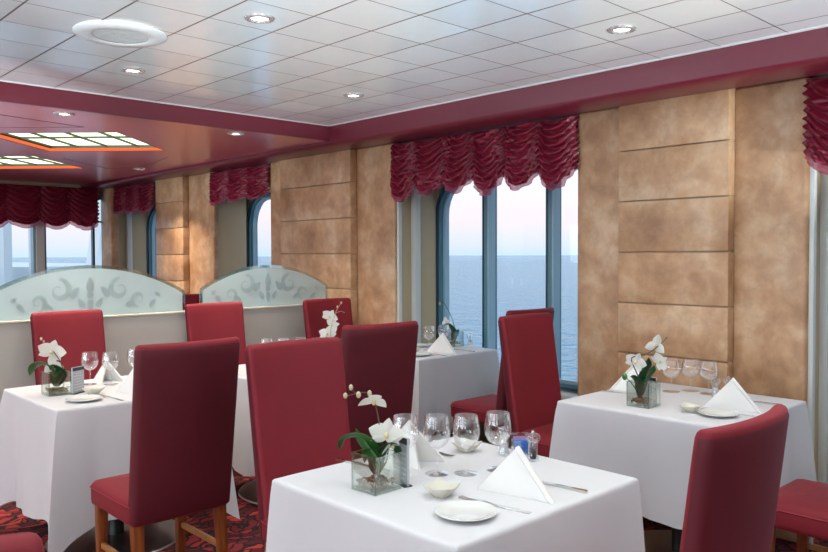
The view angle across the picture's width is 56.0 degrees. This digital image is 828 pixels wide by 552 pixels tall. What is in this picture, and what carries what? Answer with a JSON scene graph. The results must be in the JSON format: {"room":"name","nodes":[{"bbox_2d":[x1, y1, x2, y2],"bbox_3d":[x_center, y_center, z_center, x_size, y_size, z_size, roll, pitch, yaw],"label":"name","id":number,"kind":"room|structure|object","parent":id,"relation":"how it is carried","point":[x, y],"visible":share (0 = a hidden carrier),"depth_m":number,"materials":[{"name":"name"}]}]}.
{"room":"ship interior","nodes":[
{"label":"ship interior","id":0,"kind":"room"},
{"bbox_2d":[0,181,100,196],"bbox_3d":[-6.830,0.043,7.459,8.700,2.450,0.120,-2,2,-43],"label":"wall","id":1,"kind":"structure","parent":0,"point":[1,182],"depth_m":9.51,"materials":[{"name":"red paint"}]},
{"bbox_2d":[30,226,35,277],"bbox_3d":[-5.050,-0.159,9.121,1.140,1.650,0.100,-2,2,-43],"label":"window frame","id":2,"kind":"structure","parent":1,"relation":"in","point":[32,230],"depth_m":9.47,"materials":[{"name":"blue"}]},
{"bbox_2d":[36,224,44,275],"bbox_3d":[-4.557,0.079,9.503,0.090,2.250,0.029,-2,2,-43],"label":"trim","id":3,"kind":"structure","parent":1,"relation":"attached to","point":[40,243],"depth_m":9.48,"materials":[{"name":"grey paint"}]},
{"bbox_2d":[0,184,99,230],"bbox_3d":[-5.131,-0.795,8.736,3.204,0.545,0.167,-2,2,-43],"label":"swag valance","id":4,"kind":"object","parent":1,"relation":"hanging from","point":[23,206],"visible":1,"depth_m":9.39,"materials":[{"name":"red"}]},
{"bbox_2d":[44,197,100,273],"bbox_3d":[-4.286,-0.181,9.842,0.780,1.650,0.100,-2,2,-43],"label":"window","id":5,"kind":"structure","parent":1,"relation":"in","point":[99,198],"depth_m":9.97,"materials":[{"name":"blue"}]},
{"bbox_2d":[101,188,118,269],"bbox_3d":[-3.874,0.040,9.937,0.100,2.300,0.325,-2,2,-43],"label":"pillar","id":6,"kind":"structure","parent":1,"relation":"attached to","point":[109,221],"depth_m":9.83,"materials":[{"name":"beige paint"}]},
{"bbox_2d":[0,307,305,402],"bbox_3d":[-3.100,0.826,4.287,6.540,1.034,0.120,-2,2,-43],"label":"wall partition","id":7,"kind":"structure","parent":0,"point":[122,334],"depth_m":5.31,"materials":[{"name":"grey paint"}]},
{"bbox_2d":[0,304,302,323],"bbox_3d":[-3.101,0.302,4.274,6.542,0.015,0.128,-2,2,-43],"label":"trim","id":8,"kind":"structure","parent":7,"relation":"on","point":[295,305],"depth_m":5.41,"materials":[{"name":"beige wood"}]},
{"bbox_2d":[0,265,327,320],"bbox_3d":[-1.685,0.083,5.605,2.638,0.338,0.014,-2,2,-43],"label":"glass wall","id":9,"kind":"structure","parent":8,"relation":"on","point":[114,292],"depth_m":5.35,"materials":[{"name":"white"}]},
{"bbox_2d":[0,102,323,184],"bbox_3d":[-5.220,-1.054,5.317,8.150,0.070,5.165,-2,2,-43],"label":"ceiling","id":10,"kind":"structure","parent":0,"point":[184,144],"depth_m":6.26,"materials":[{"name":"red"}]},
{"bbox_2d":[0,156,84,168],"bbox_3d":[-3.877,-1.110,7.455,1.010,0.055,1.010,0,2,2],"label":"ceiling light panel","id":11,"kind":"object","parent":10,"relation":"attached to","point":[6,162],"visible":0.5,"depth_m":7.91,"materials":[{"name":"grey"}]},
{"bbox_2d":[0,156,63,163],"bbox_3d":[-3.877,-1.134,7.454,0.974,0.006,0.974,0,2,2],"label":"diffuser","id":12,"kind":"object","parent":11,"relation":"attached to","point":[3,159],"depth_m":7.66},
{"bbox_2d":[0,132,165,151],"bbox_3d":[-2.627,-1.078,6.132,1.010,0.055,1.010,0,2,2],"label":"ceiling light panel","id":13,"kind":"object","parent":10,"relation":"attached to","point":[78,141],"visible":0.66,"depth_m":6.36,"materials":[{"name":"grey"}]},
{"bbox_2d":[9,132,147,145],"bbox_3d":[-2.627,-1.102,6.131,0.974,0.006,0.974,0,2,2],"label":"diffuser","id":14,"kind":"object","parent":13,"relation":"attached to","point":[113,138],"depth_m":6.27,"materials":[{"name":"plastic"}]},
{"bbox_2d":[0,115,167,168],"bbox_3d":[-2.616,-1.054,6.276,0.971,0.003,3.497,0,2,-7],"label":"trim","id":15,"kind":"structure","parent":10,"relation":"attached to","point":[3,115],"depth_m":5.39,"materials":[{"name":"red"}]},
{"bbox_2d":[0,81,329,140],"bbox_3d":[-3.532,-1.024,3.361,7.920,0.113,0.028,-2,2,-43],"label":"trim","id":16,"kind":"structure","parent":10,"relation":"attached to","point":[9,92],"depth_m":5.07,"materials":[{"name":"red"}]},
{"bbox_2d":[155,172,246,294],"bbox_3d":[-2.415,0.062,8.657,0.475,2.316,1.350,-2,2,-43],"label":"wall","id":17,"kind":"structure","parent":0,"point":[198,242],"depth_m":8.32,"materials":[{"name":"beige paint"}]},
{"bbox_2d":[270,143,396,324],"bbox_3d":[-0.628,0.108,6.764,0.475,2.316,1.737,-2,2,-43],"label":"wall","id":18,"kind":"structure","parent":0,"point":[334,214],"depth_m":6.35,"materials":[{"name":"beige paint"}]},
{"bbox_2d":[148,127,577,447],"bbox_3d":[1.309,0.076,5.261,0.120,2.450,14.250,-2,2,-43],"label":"wall","id":19,"kind":"structure","parent":0,"point":[471,431],"depth_m":6.10,"materials":[{"name":"beige paint"}]},
{"bbox_2d":[126,213,132,272],"bbox_3d":[-3.240,0.045,9.679,0.472,2.300,1.320,-2,2,-43],"label":"trim","id":20,"kind":"structure","parent":19,"relation":"attached to","point":[129,257],"depth_m":10.05,"materials":[{"name":"grey paint"}]},
{"bbox_2d":[119,210,147,275],"bbox_3d":[-3.676,0.033,10.152,0.415,2.300,0.054,-2,2,-43],"label":"trim","id":21,"kind":"structure","parent":19,"relation":"attached to","point":[139,221],"depth_m":10.15,"materials":[{"name":"beige paint"}]},
{"bbox_2d":[113,182,154,213],"bbox_3d":[-3.394,-0.912,9.373,0.135,0.366,1.124,-2,2,-43],"label":"swag valance","id":22,"kind":"object","parent":19,"relation":"hanging from","point":[128,199],"visible":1,"depth_m":9.28,"materials":[{"name":"red"}]},
{"bbox_2d":[146,205,156,279],"bbox_3d":[-3.041,-0.110,9.836,0.120,1.600,1.280,-2,2,-43],"label":"window","id":23,"kind":"structure","parent":19,"relation":"in","point":[151,221],"depth_m":10.25,"materials":[{"name":"blue"}]},
{"bbox_2d":[209,164,270,205],"bbox_3d":[-1.734,-0.878,7.613,0.136,0.350,1.104,-2,2,-43],"label":"swag valance","id":24,"kind":"object","parent":19,"relation":"hanging from","point":[233,185],"visible":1,"depth_m":7.53,"materials":[{"name":"red"}]},
{"bbox_2d":[246,192,270,269],"bbox_3d":[-1.332,-0.066,8.026,0.120,1.600,1.300,-2,2,-43],"label":"window","id":25,"kind":"structure","parent":19,"relation":"in","point":[255,206],"depth_m":8.44,"materials":[{"name":"blue"}]},
{"bbox_2d":[402,189,436,343],"bbox_3d":[0.024,0.128,6.234,0.415,2.300,0.054,-2,2,-43],"label":"trim","id":26,"kind":"structure","parent":19,"relation":"attached to","point":[428,204],"depth_m":6.25,"materials":[{"name":"beige paint"}]},
{"bbox_2d":[80,27,827,189],"bbox_3d":[0.970,-1.060,4.914,0.800,0.159,14.250,-2,2,-43],"label":"trim","id":27,"kind":"structure","parent":19,"relation":"attached to","point":[801,54],"depth_m":4.42,"materials":[{"name":"red"}]},
{"bbox_2d":[390,115,579,201],"bbox_3d":[0.400,-0.769,5.353,0.140,0.458,1.724,-2,2,-43],"label":"swag valance","id":28,"kind":"object","parent":19,"relation":"hanging from","point":[517,154],"visible":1,"depth_m":5.20,"materials":[{"name":"red"}]},
{"bbox_2d":[397,187,577,399],"bbox_3d":[0.628,0.144,5.583,0.472,2.300,1.810,-2,2,-43],"label":"trim","id":29,"kind":"structure","parent":19,"relation":"attached to","point":[415,198],"depth_m":6.13,"materials":[{"name":"grey paint"}]},
{"bbox_2d":[436,160,577,391],"bbox_3d":[0.827,-0.011,5.740,0.120,1.600,1.770,-2,2,-43],"label":"window","id":30,"kind":"structure","parent":19,"relation":"in","point":[553,198],"depth_m":5.96,"materials":[{"name":"blue"}]},
{"bbox_2d":[802,75,827,174],"bbox_3d":[2.536,-0.692,3.093,0.138,0.502,1.904,-2,2,-43],"label":"swag valance","id":31,"kind":"object","parent":19,"relation":"hanging from","point":[816,144],"visible":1,"depth_m":3.71,"materials":[{"name":"red"}]},
{"bbox_2d":[813,171,820,538],"bbox_3d":[2.104,0.182,4.032,0.415,2.300,0.054,-2,2,-43],"label":"trim","id":32,"kind":"structure","parent":19,"relation":"attached to","point":[818,173],"depth_m":3.94,"materials":[{"name":"beige paint"}]},
{"bbox_2d":[808,167,827,543],"bbox_3d":[2.756,0.199,3.329,0.472,2.300,1.950,-2,2,-43],"label":"trim","id":33,"kind":"structure","parent":19,"relation":"attached to","point":[823,309],"depth_m":3.92,"materials":[{"name":"grey paint"}]},
{"bbox_2d":[0,0,827,125],"bbox_3d":[-0.414,-1.027,0.100,7.980,0.050,9.150,-2,2,-43],"label":"ceiling","id":34,"kind":"structure","parent":0,"point":[401,55],"depth_m":3.71,"materials":[{"name":"white tile"}]},
{"bbox_2d":[72,21,166,47],"bbox_3d":[-1.323,-1.085,3.511,0.400,0.016,0.400,-2,2,-43],"label":"ceiling speaker","id":35,"kind":"object","parent":34,"relation":"attached to","point":[121,32],"visible":1,"depth_m":3.47,"materials":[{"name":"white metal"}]},
{"bbox_2d":[93,29,147,42],"bbox_3d":[-1.323,-1.087,3.511,0.236,0.008,0.236,-2,2,-43],"label":"grille","id":36,"kind":"object","parent":35,"relation":"attached to","point":[113,35],"depth_m":3.52,"materials":[{"name":"grey"}]},
{"bbox_2d":[120,67,144,73],"bbox_3d":[-1.516,-1.106,4.195,0.128,0.010,0.128,-2,2,-43],"label":"recessed light","id":37,"kind":"object","parent":34,"relation":"in","point":[131,70],"visible":1,"depth_m":4.19,"materials":[{"name":"silver metal"}]},
{"bbox_2d":[244,13,274,23],"bbox_3d":[-0.651,-1.083,3.280,0.128,0.010,0.128,-2,2,-43],"label":"recessed light","id":38,"kind":"object","parent":34,"relation":"in","point":[260,18],"visible":1,"depth_m":3.27,"materials":[{"name":"glass"}]},
{"bbox_2d":[0,25,827,126],"bbox_3d":[-0.420,-0.999,0.051,7.902,0.003,9.085,-2,2,-43],"label":"trim","id":39,"kind":"structure","parent":34,"relation":"attached to","point":[824,25],"depth_m":4.60,"materials":[{"name":"white metal"}]},
{"bbox_2d":[607,25,636,33],"bbox_3d":[0.925,-1.094,3.460,0.128,0.010,0.128,-2,2,-43],"label":"recessed light","id":40,"kind":"object","parent":34,"relation":"in","point":[619,29],"visible":1,"depth_m":3.45,"materials":[{"name":"glass"}]},
{"bbox_2d":[0,431,827,551],"bbox_3d":[-1.895,1.446,2.214,9.020,0.100,14.570,-2,2,-43],"label":"floor","id":41,"kind":"structure","parent":0,"point":[243,534],"depth_m":4.15,"materials":[{"name":"red carpet"}]},
{"bbox_2d":[0,532,46,551],"bbox_3d":[-0.475,0.882,0.676,0.459,1.104,0.583,-2,2,-43],"label":"dining chair","id":42,"kind":"object","parent":41,"relation":"on","point":[23,541],"visible":1,"depth_m":0.96,"materials":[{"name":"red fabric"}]},
{"bbox_2d":[30,309,105,384],"bbox_3d":[-1.994,0.775,4.748,0.583,1.104,0.459,1,2,40],"label":"dining chair","id":43,"kind":"object","parent":41,"relation":"on","point":[77,332],"visible":0.4,"depth_m":4.88,"materials":[{"name":"red fabric"}]},
{"bbox_2d":[44,519,174,551],"bbox_3d":[-1.573,0.970,4.073,0.786,0.746,0.858,-2,2,-43],"label":"dining table","id":44,"kind":"object","parent":41,"relation":"on","point":[158,536],"visible":0.31,"depth_m":3.94,"materials":[{"name":"brown metal"}]},
{"bbox_2d":[0,375,239,551],"bbox_3d":[-1.598,0.936,4.098,0.965,0.686,0.965,-2,2,-43],"label":"tablecloth","id":45,"kind":"object","parent":44,"relation":"on","point":[53,449],"visible":0.51,"depth_m":3.69,"materials":[{"name":"white fabric"}]},
{"bbox_2d":[41,370,70,396],"bbox_3d":[-1.806,0.539,3.931,0.111,0.118,0.111,-2,2,-43],"label":"glass vase","id":46,"kind":"object","parent":45,"relation":"on","point":[67,370],"visible":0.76,"depth_m":3.90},
{"bbox_2d":[28,337,66,386],"bbox_3d":[-1.850,0.434,3.927,0.186,0.253,0.074,0,2,-8],"label":"orchid","id":47,"kind":"object","parent":46,"relation":"in","point":[53,350],"visible":1,"depth_m":3.92,"materials":[{"name":"white"}]},
{"bbox_2d":[70,366,84,394],"bbox_3d":[-1.711,0.529,3.961,0.028,0.135,0.084,0,2,17],"label":"menu card","id":48,"kind":"object","parent":45,"relation":"on","point":[77,373],"visible":0.94,"depth_m":3.95,"materials":[{"name":"grey"}]},
{"bbox_2d":[65,394,102,402],"bbox_3d":[-1.591,0.594,3.753,0.169,0.016,0.169,-2,2,-43],"label":"plate","id":49,"kind":"object","parent":45,"relation":"on","point":[79,398],"visible":1,"depth_m":3.77,"materials":[{"name":"white"}]},
{"bbox_2d":[94,359,123,382],"bbox_3d":[-1.732,0.526,4.333,0.213,0.121,0.110,0,2,22],"label":"napkin","id":50,"kind":"object","parent":45,"relation":"on","point":[103,374],"visible":0.96,"depth_m":4.35,"materials":[{"name":"white fabric"}]},
{"bbox_2d":[102,351,118,385],"bbox_3d":[-1.649,0.502,4.226,0.089,0.175,0.089,-2,2,-43],"label":"wine glass","id":51,"kind":"object","parent":45,"relation":"on","point":[106,384],"visible":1,"depth_m":4.22,"materials":[{"name":"clear glass"}]},
{"bbox_2d":[102,351,118,370],"bbox_3d":[-1.649,0.464,4.225,0.089,0.099,0.089,-2,2,-43],"label":"bowl","id":52,"kind":"object","parent":51,"relation":"on","point":[112,351],"depth_m":4.22,"materials":[{"name":"clear glass"}]},
{"bbox_2d":[116,367,133,394],"bbox_3d":[-1.386,0.525,3.947,0.250,0.142,0.129,1,2,35],"label":"napkin","id":53,"kind":"object","parent":45,"relation":"on","point":[126,387],"visible":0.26,"depth_m":3.92,"materials":[{"name":"white fabric"}]},
{"bbox_2d":[90,337,239,551],"bbox_3d":[-1.068,0.810,3.348,0.459,1.104,0.583,-2,2,-43],"label":"dining chair","id":54,"kind":"object","parent":41,"relation":"on","point":[184,396],"visible":1,"depth_m":3.16,"materials":[{"name":"red fabric"}]},
{"bbox_2d":[182,294,201,309],"bbox_3d":[-1.770,0.717,6.815,0.583,1.104,0.459,1,2,37],"label":"dining chair","id":55,"kind":"object","parent":41,"relation":"on","point":[186,298],"visible":0.03,"depth_m":6.92,"materials":[{"name":"red fabric"}]},
{"bbox_2d":[185,302,245,364],"bbox_3d":[-1.291,0.751,5.502,0.459,1.104,0.583,-2,2,-43],"label":"dining chair","id":56,"kind":"object","parent":41,"relation":"on","point":[204,321],"visible":0.28,"depth_m":5.65,"materials":[{"name":"red fabric"}]},
{"bbox_2d":[238,480,257,504],"bbox_3d":[-0.747,0.948,4.800,0.776,0.746,0.776,-2,2,-43],"label":"dining table","id":57,"kind":"object","parent":41,"relation":"on","point":[247,492],"visible":0.12,"depth_m":4.71,"materials":[{"name":"brown metal"}]},
{"bbox_2d":[232,364,254,475],"bbox_3d":[-0.747,0.902,4.798,0.948,0.662,0.948,-2,2,-43],"label":"tablecloth","id":58,"kind":"object","parent":57,"relation":"on","point":[243,459],"visible":0.06,"depth_m":4.45,"materials":[{"name":"white fabric"}]},
{"bbox_3d":[-0.554,0.507,5.033,0.105,0.113,0.105,-2,2,-43],"label":"glass vase","id":59,"kind":"object","parent":58,"relation":"on","visible":0},
{"bbox_2d":[319,301,341,338],"bbox_3d":[-0.519,0.345,5.032,0.198,0.361,0.054,0,2,-1],"label":"orchid","id":60,"kind":"object","parent":59,"relation":"in","point":[330,331],"visible":0.72,"depth_m":5.04,"materials":[{"name":"beige"}]},
{"bbox_2d":[245,337,351,551],"bbox_3d":[-0.320,0.817,2.988,0.459,1.104,0.583,-2,2,-43],"label":"dining chair","id":61,"kind":"object","parent":41,"relation":"on","point":[298,408],"visible":0.6,"depth_m":3.10,"materials":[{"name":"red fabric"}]},
{"bbox_2d":[303,298,352,338],"bbox_3d":[-0.527,0.735,5.996,0.459,1.104,0.583,-2,2,-43],"label":"dining chair","id":62,"kind":"object","parent":41,"relation":"on","point":[313,309],"visible":0.26,"depth_m":6.11,"materials":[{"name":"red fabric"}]},
{"bbox_2d":[341,321,418,459],"bbox_3d":[-0.300,0.785,4.156,0.459,1.104,0.583,-1,2,-36],"label":"dining chair","id":63,"kind":"object","parent":41,"relation":"on","point":[380,359],"visible":0.44,"depth_m":3.93,"materials":[{"name":"red fabric"}]},
{"bbox_2d":[428,433,436,441],"bbox_3d":[0.107,0.920,5.708,0.786,0.746,0.670,-2,2,-43],"label":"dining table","id":64,"kind":"object","parent":41,"relation":"on","point":[431,439],"visible":0.12,"depth_m":5.69,"materials":[{"name":"fabric"}]},
{"bbox_2d":[411,343,499,439],"bbox_3d":[0.107,0.855,5.707,0.887,0.625,0.717,-2,2,-43],"label":"tablecloth","id":65,"kind":"object","parent":64,"relation":"on","point":[440,381],"visible":0.36,"depth_m":5.39,"materials":[{"name":"white fabric"}]},
{"bbox_2d":[426,333,456,353],"bbox_3d":[0.224,0.474,5.584,0.250,0.142,0.129,1,2,35],"label":"napkin","id":66,"kind":"object","parent":65,"relation":"on","point":[441,345],"visible":1,"depth_m":5.54,"materials":[{"name":"white fabric"}]},
{"bbox_3d":[0.307,0.479,5.942,0.105,0.113,0.105,-2,2,-43],"label":"glass vase","id":67,"kind":"object","parent":65,"relation":"on","visible":0},
{"bbox_2d":[439,302,458,340],"bbox_3d":[0.268,0.348,5.952,0.159,0.300,0.053,0,2,3],"label":"orchid","id":68,"kind":"object","parent":67,"relation":"in","point":[446,322],"visible":0.99,"depth_m":5.95,"materials":[{"name":"green"}]},
{"bbox_2d":[450,307,553,445],"bbox_3d":[0.587,0.755,5.130,0.459,1.104,0.583,-2,2,-43],"label":"dining chair","id":69,"kind":"object","parent":41,"relation":"on","point":[467,409],"visible":0.38,"depth_m":4.98,"materials":[{"name":"red fabric"}]},
{"bbox_2d":[498,312,561,457],"bbox_3d":[0.802,0.777,4.322,0.459,1.104,0.583,-2,2,-43],"label":"dining chair","id":70,"kind":"object","parent":41,"relation":"on","point":[527,341],"visible":0.65,"depth_m":4.41,"materials":[{"name":"red fabric"}]},
{"bbox_2d":[644,527,681,551],"bbox_3d":[1.276,0.970,3.721,0.816,0.746,0.816,-2,2,-43],"label":"dining table","id":71,"kind":"object","parent":41,"relation":"on","point":[655,540],"visible":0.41,"depth_m":3.82,"materials":[{"name":"brown wood"}]},
{"bbox_2d":[549,382,816,529],"bbox_3d":[1.276,0.870,3.718,0.931,0.552,0.931,-2,2,-43],"label":"tablecloth","id":72,"kind":"object","parent":71,"relation":"on","point":[653,446],"visible":0.54,"depth_m":3.50,"materials":[{"name":"white fabric"}]},
{"bbox_2d":[610,365,640,391],"bbox_3d":[1.135,0.516,3.965,0.250,0.142,0.129,0,2,-1],"label":"napkin","id":73,"kind":"object","parent":72,"relation":"on","point":[623,385],"visible":0.59,"depth_m":3.98,"materials":[{"name":"white fabric"}]},
{"bbox_2d":[627,380,660,408],"bbox_3d":[1.056,0.540,3.579,0.113,0.115,0.113,1,2,44],"label":"glass vase","id":74,"kind":"object","parent":72,"relation":"on","point":[631,380],"visible":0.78,"depth_m":3.54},
{"bbox_2d":[622,334,667,397],"bbox_3d":[1.058,0.413,3.567,0.208,0.294,0.057,0,2,-8],"label":"orchid","id":75,"kind":"object","parent":74,"relation":"in","point":[636,360],"visible":1,"depth_m":3.56,"materials":[{"name":"white"}]},
{"bbox_2d":[643,377,658,404],"bbox_3d":[1.104,0.533,3.642,0.028,0.125,0.084,-1,2,-28],"label":"menu card","id":76,"kind":"object","parent":72,"relation":"on","point":[651,389],"visible":0.58,"depth_m":3.62,"materials":[{"name":"grey"}]},
{"bbox_2d":[661,360,681,392],"bbox_3d":[1.305,0.506,3.945,0.098,0.162,0.098,-2,2,-43],"label":"wine glass","id":77,"kind":"object","parent":72,"relation":"on","point":[670,390],"visible":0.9,"depth_m":3.93,"materials":[{"name":"clear glass"}]},
{"bbox_2d":[661,360,681,377],"bbox_3d":[1.305,0.470,3.944,0.098,0.091,0.098,-2,2,-43],"label":"bowl","id":78,"kind":"object","parent":77,"relation":"on","point":[679,360],"depth_m":3.92,"materials":[{"name":"clear glass"}]},
{"bbox_2d":[678,401,701,412],"bbox_3d":[1.223,0.583,3.441,0.085,0.036,0.085,1,2,37],"label":"bowl","id":79,"kind":"object","parent":72,"relation":"on","point":[687,407],"visible":1,"depth_m":3.43,"materials":[{"name":"beige"}]},
{"bbox_2d":[681,359,700,391],"bbox_3d":[1.410,0.505,3.965,0.098,0.162,0.098,-2,2,-43],"label":"wine glass","id":80,"kind":"object","parent":72,"relation":"on","point":[684,390],"visible":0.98,"depth_m":3.96,"materials":[{"name":"clear glass"}]},
{"bbox_2d":[681,359,700,376],"bbox_3d":[1.410,0.470,3.964,0.098,0.091,0.098,-2,2,-43],"label":"bowl","id":81,"kind":"object","parent":80,"relation":"on","point":[682,359],"depth_m":3.95,"materials":[{"name":"clear glass"}]},
{"bbox_2d":[698,361,718,395],"bbox_3d":[1.468,0.507,3.874,0.098,0.162,0.098,-2,2,-43],"label":"wine glass","id":82,"kind":"object","parent":72,"relation":"on","point":[702,393],"visible":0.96,"depth_m":3.86,"materials":[{"name":"clear glass"}]},
{"bbox_2d":[698,361,718,379],"bbox_3d":[1.468,0.472,3.874,0.098,0.091,0.098,-2,2,-43],"label":"bowl","id":83,"kind":"object","parent":82,"relation":"on","point":[700,361],"depth_m":3.85,"materials":[{"name":"clear glass"}]},
{"bbox_2d":[697,408,738,417],"bbox_3d":[1.312,0.595,3.358,0.169,0.016,0.169,-2,2,-43],"label":"plate","id":84,"kind":"object","parent":72,"relation":"on","point":[712,412],"visible":1,"depth_m":3.37,"materials":[{"name":"white"}]},
{"bbox_2d":[703,378,762,412],"bbox_3d":[1.456,0.526,3.529,0.250,0.142,0.129,1,2,35],"label":"napkin","id":85,"kind":"object","parent":72,"relation":"on","point":[732,396],"visible":1,"depth_m":3.49,"materials":[{"name":"white fabric"}]},
{"bbox_2d":[680,404,788,551],"bbox_3d":[0.644,0.858,1.982,0.436,1.070,0.495,-2,2,-43],"label":"dining chair","id":86,"kind":"object","parent":41,"relation":"on","point":[736,468],"visible":1,"depth_m":1.74,"materials":[{"name":"red fabric"}]},
{"bbox_2d":[771,479,827,551],"bbox_3d":[1.716,0.808,3.060,0.459,1.104,0.583,-2,2,-43],"label":"dining chair","id":87,"kind":"object","parent":41,"relation":"on","point":[802,505],"visible":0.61,"depth_m":3.04,"materials":[{"name":"red fabric"}]},
{"bbox_3d":[0.130,1.009,2.447,0.816,0.746,0.776,-2,2,-43],"label":"dining table","id":88,"kind":"object","parent":41,"relation":"on","visible":0},
{"bbox_2d":[266,436,644,551],"bbox_3d":[0.130,0.957,2.446,0.903,0.649,0.863,-2,2,-43],"label":"tablecloth","id":89,"kind":"object","parent":88,"relation":"on","point":[322,509],"visible":0.84,"depth_m":2.26,"materials":[{"name":"white fabric"}]},
{"bbox_2d":[352,449,400,495],"bbox_3d":[-0.113,0.581,2.324,0.107,0.111,0.107,1,2,45],"label":"glass vase","id":90,"kind":"object","parent":89,"relation":"on","point":[353,452],"visible":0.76,"depth_m":2.30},
{"bbox_2d":[337,384,404,474],"bbox_3d":[-0.129,0.462,2.331,0.201,0.273,0.086,0,2,-7],"label":"orchid","id":91,"kind":"object","parent":90,"relation":"in","point":[374,447],"visible":0.98,"depth_m":2.33,"materials":[{"name":"white"}]},
{"bbox_2d":[356,474,394,489],"bbox_3d":[-0.112,0.612,2.325,0.090,0.024,0.089,1,2,45],"label":"pebbles","id":92,"kind":"object","parent":90,"relation":"in","point":[380,480],"visible":1,"depth_m":2.31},
{"bbox_2d":[393,437,411,487],"bbox_3d":[-0.039,0.560,2.373,0.028,0.148,0.084,-1,2,-31],"label":"menu card","id":93,"kind":"object","parent":89,"relation":"on","point":[400,467],"visible":0.73,"depth_m":2.35,"materials":[{"name":"grey"}]},
{"bbox_2d":[392,414,418,476],"bbox_3d":[-0.028,0.538,2.477,0.089,0.188,0.089,-2,2,-43],"label":"wine glass","id":94,"kind":"object","parent":89,"relation":"on","point":[411,473],"visible":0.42,"depth_m":2.47,"materials":[{"name":"clear glass"}]},
{"bbox_2d":[392,414,418,447],"bbox_3d":[-0.028,0.497,2.476,0.089,0.106,0.089,-2,2,-43],"label":"bowl","id":95,"kind":"object","parent":94,"relation":"on","point":[395,414],"depth_m":2.47,"materials":[{"name":"clear glass"}]},
{"bbox_2d":[384,420,446,469],"bbox_3d":[-0.020,0.557,2.593,0.250,0.142,0.129,0,2,7],"label":"napkin","id":96,"kind":"object","parent":89,"relation":"on","point":[421,451],"visible":0.54,"depth_m":2.62,"materials":[{"name":"white fabric"}]},
{"bbox_2d":[423,413,450,476],"bbox_3d":[0.073,0.537,2.480,0.089,0.188,0.089,-2,2,-43],"label":"wine glass","id":97,"kind":"object","parent":89,"relation":"on","point":[433,473],"visible":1,"depth_m":2.47,"materials":[{"name":"clear glass"}]},
{"bbox_2d":[423,413,450,448],"bbox_3d":[0.073,0.496,2.479,0.089,0.106,0.089,-2,2,-43],"label":"bowl","id":98,"kind":"object","parent":97,"relation":"on","point":[429,413],"depth_m":2.47,"materials":[{"name":"clear glass"}]},
{"bbox_2d":[423,478,460,497],"bbox_3d":[0.081,0.620,2.254,0.085,0.036,0.085,1,2,35],"label":"bowl","id":99,"kind":"object","parent":89,"relation":"on","point":[439,488],"visible":1,"depth_m":2.27,"materials":[{"name":"beige"}]},
{"bbox_2d":[434,500,497,521],"bbox_3d":[0.139,0.634,2.083,0.169,0.016,0.169,-2,2,-43],"label":"plate","id":100,"kind":"object","parent":89,"relation":"on","point":[459,510],"visible":1,"depth_m":2.10,"materials":[{"name":"white"}]},
{"bbox_2d":[452,413,479,476],"bbox_3d":[0.166,0.537,2.481,0.089,0.188,0.089,-2,2,-43],"label":"wine glass","id":101,"kind":"object","parent":89,"relation":"on","point":[463,473],"visible":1,"depth_m":2.47,"materials":[{"name":"clear glass"}]},
{"bbox_2d":[452,413,479,448],"bbox_3d":[0.166,0.496,2.480,0.089,0.106,0.089,-2,2,-43],"label":"bowl","id":102,"kind":"object","parent":101,"relation":"on","point":[457,413],"depth_m":2.47,"materials":[{"name":"clear glass"}]},
{"bbox_2d":[451,438,481,452],"bbox_3d":[0.188,0.605,2.764,0.085,0.036,0.085,1,2,39],"label":"bowl","id":103,"kind":"object","parent":89,"relation":"on","point":[464,442],"visible":0.91,"depth_m":2.76,"materials":[{"name":"beige"}]},
{"bbox_2d":[458,495,531,513],"bbox_3d":[0.223,0.635,2.163,0.223,0.008,0.023,1,2,35],"label":"fork","id":104,"kind":"object","parent":89,"relation":"on","point":[461,496],"visible":0.84,"depth_m":2.16,"materials":[{"name":"silver metal"}]},
{"bbox_2d":[484,410,510,471],"bbox_3d":[0.272,0.535,2.523,0.089,0.188,0.089,-2,2,-43],"label":"wine glass","id":105,"kind":"object","parent":89,"relation":"on","point":[489,469],"visible":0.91,"depth_m":2.51,"materials":[{"name":"clear glass"}]},
{"bbox_2d":[484,410,510,444],"bbox_3d":[0.272,0.494,2.522,0.089,0.106,0.089,-2,2,-43],"label":"bowl","id":106,"kind":"object","parent":105,"relation":"on","point":[490,410],"depth_m":2.51,"materials":[{"name":"clear glass"}]},
{"bbox_2d":[477,446,555,503],"bbox_3d":[0.322,0.564,2.294,0.250,0.142,0.129,1,2,35],"label":"napkin","id":107,"kind":"object","parent":89,"relation":"on","point":[515,476],"visible":1,"depth_m":2.25,"materials":[{"name":"white fabric"}]},
{"bbox_2d":[513,436,528,453],"bbox_3d":[0.374,0.588,2.727,0.060,0.070,0.040,0,2,-3],"label":"holder","id":108,"kind":"object","parent":89,"relation":"on","point":[520,441],"visible":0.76,"depth_m":2.71,"materials":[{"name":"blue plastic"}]},
{"bbox_2d":[542,481,587,493],"bbox_3d":[0.418,0.629,2.353,0.235,0.008,0.019,1,2,42],"label":"knife","id":109,"kind":"object","parent":89,"relation":"on","point":[575,489],"visible":0.61,"depth_m":2.31,"materials":[{"name":"silver metal"}]},
{"bbox_2d":[578,77,809,542],"bbox_3d":[1.583,0.165,4.423,0.475,2.316,1.348,-2,2,-43],"label":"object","id":110,"kind":"structure","parent":0,"point":[694,210],"depth_m":4.14,"materials":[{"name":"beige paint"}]},
{"label":"outside","id":111,"kind":"structure","parent":0,"visible":0},
{"bbox_2d":[12,255,577,380],"bbox_3d":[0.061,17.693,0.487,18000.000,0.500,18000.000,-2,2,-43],"label":"sea","id":112,"kind":"structure","parent":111,"point":[521,279],"depth_m":364.54,"materials":[{"name":"blue liquid"}]},
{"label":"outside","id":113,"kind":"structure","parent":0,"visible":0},
{"bbox_2d":[0,200,101,289],"bbox_3d":[-13.021,0.095,14.531,13.000,8.000,13.000,-2,2,-43],"label":"deck","id":114,"kind":"object","parent":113,"point":[9,270],"visible":0.17,"depth_m":12.55,"materials":[{"name":"white paint"}]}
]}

